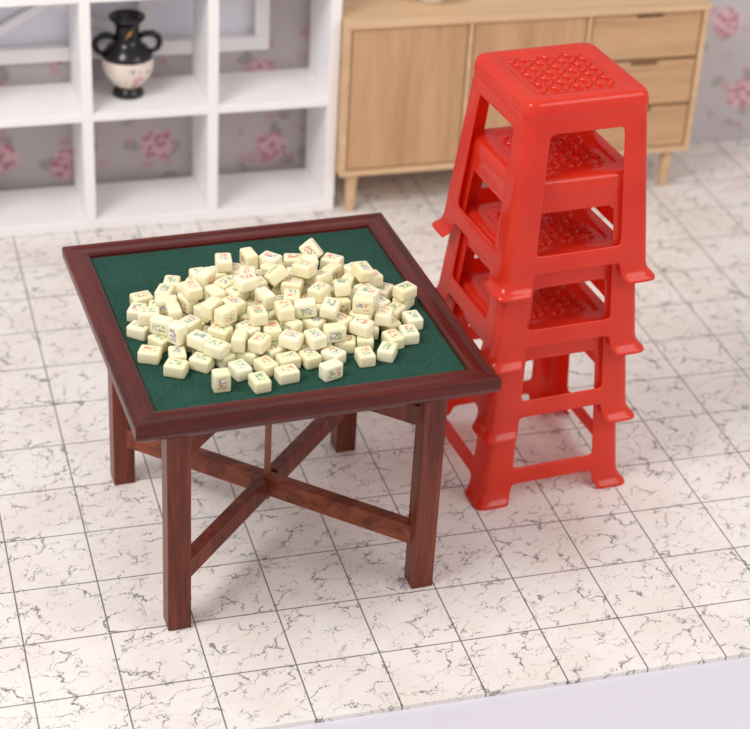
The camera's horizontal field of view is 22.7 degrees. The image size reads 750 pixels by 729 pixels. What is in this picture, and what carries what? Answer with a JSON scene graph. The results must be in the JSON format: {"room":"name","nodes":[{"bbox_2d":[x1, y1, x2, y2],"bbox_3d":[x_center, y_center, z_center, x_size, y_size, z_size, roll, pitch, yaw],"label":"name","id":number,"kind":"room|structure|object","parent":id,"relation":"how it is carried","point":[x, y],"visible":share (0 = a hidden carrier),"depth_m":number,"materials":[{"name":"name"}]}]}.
{"room":"living room","nodes":[
{"label":"living room","id":0,"kind":"room"},
{"bbox_2d":[0,139,749,728],"bbox_3d":[0.105,0.038,5.684,7.200,0.012,2.823,-6,33,-15],"label":"floor","id":1,"kind":"structure","parent":0,"point":[301,616],"depth_m":4.98,"materials":[{"name":"tile"}]},
{"bbox_2d":[0,0,341,236],"bbox_3d":[-0.975,-1.065,6.153,1.711,1.257,0.275,-6,33,-15],"label":"cube shelf","id":2,"kind":"object","parent":1,"relation":"on","point":[206,93],"visible":1,"depth_m":6.37,"materials":[{"name":"white paint"}]},
{"bbox_2d":[91,9,162,99],"bbox_3d":[-0.825,-1.033,6.233,0.175,0.283,0.180,20,35,24],"label":"flower vase","id":3,"kind":"object","parent":2,"relation":"on","point":[127,61],"visible":1,"depth_m":6.18,"materials":[{"name":"black ceramic"}]},
{"bbox_2d":[62,212,501,630],"bbox_3d":[-0.274,0.148,4.811,0.880,0.679,0.880,-8,33,-17],"label":"table","id":4,"kind":"object","parent":1,"relation":"on","point":[168,419],"visible":0.8,"depth_m":4.62,"materials":[{"name":"brown wood"}]},
{"bbox_2d":[126,238,423,394],"bbox_3d":[-0.235,-0.149,4.541,0.731,0.139,0.566,-8,33,-17],"label":"tiles","id":5,"kind":"structure","parent":4,"relation":"on","point":[290,313],"depth_m":4.48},
{"bbox_2d":[334,0,711,210],"bbox_3d":[0.479,-0.973,6.666,1.320,0.712,0.334,-6,33,-15],"label":"sideboard","id":6,"kind":"object","parent":1,"relation":"on","point":[406,68],"visible":0.53,"depth_m":6.43,"materials":[{"name":"brown wood"}]},
{"bbox_2d":[419,0,443,3],"bbox_3d":[0.193,-1.284,6.400,0.216,0.066,0.216,-6,33,-15],"label":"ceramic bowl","id":7,"kind":"object","parent":6,"relation":"on","point":[424,1],"visible":1,"depth_m":6.37,"materials":[{"name":"white"}]},
{"bbox_2d":[445,271,623,510],"bbox_3d":[0.426,0.031,5.216,0.462,0.524,0.462,-9,34,-19],"label":"plastic stool","id":8,"kind":"object","parent":1,"relation":"on","point":[491,468],"visible":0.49,"depth_m":5.12,"materials":[{"name":"red plastic"}]},
{"bbox_2d":[445,200,633,444],"bbox_3d":[0.437,-0.155,5.102,0.462,0.524,0.462,-9,34,-20],"label":"plastic stool","id":9,"kind":"object","parent":8,"relation":"on","point":[499,414],"visible":0.42,"depth_m":5.00,"materials":[{"name":"red plastic"}]},
{"bbox_2d":[435,126,643,374],"bbox_3d":[0.448,-0.341,4.987,0.462,0.524,0.462,-8,34,-19],"label":"plastic stool","id":10,"kind":"object","parent":9,"relation":"on","point":[584,170],"visible":0.62,"depth_m":4.88,"materials":[{"name":"red plastic"}]},
{"bbox_2d":[432,42,654,302],"bbox_3d":[0.460,-0.526,4.872,0.462,0.524,0.462,-9,34,-19],"label":"plastic stool","id":11,"kind":"object","parent":10,"relation":"on","point":[544,92],"visible":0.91,"depth_m":4.74,"materials":[{"name":"red plastic"}]},
{"bbox_2d":[0,0,749,190],"bbox_3d":[-0.224,-1.637,6.266,7.200,2.212,0.036,-6,33,-15],"label":"wall","id":12,"kind":"structure","parent":0,"point":[39,156],"depth_m":6.62,"materials":[{"name":"paper"}]},
{"bbox_2d":[0,0,269,64],"bbox_3d":[-1.176,-1.449,6.047,1.720,1.000,0.051,-6,33,-15],"label":"window","id":13,"kind":"structure","parent":12,"relation":"in","point":[38,33],"depth_m":6.34,"materials":[{"name":"white paint"}]},
{"label":"outside","id":14,"kind":"structure","parent":0,"visible":0},
{"bbox_2d":[280,656,749,728],"bbox_3d":[0.295,0.625,4.812,11.000,0.048,7.200,-6,33,-15],"label":"ground","id":15,"kind":"structure","parent":14,"point":[711,695],"depth_m":4.47,"materials":[{"name":"white"}]}
]}

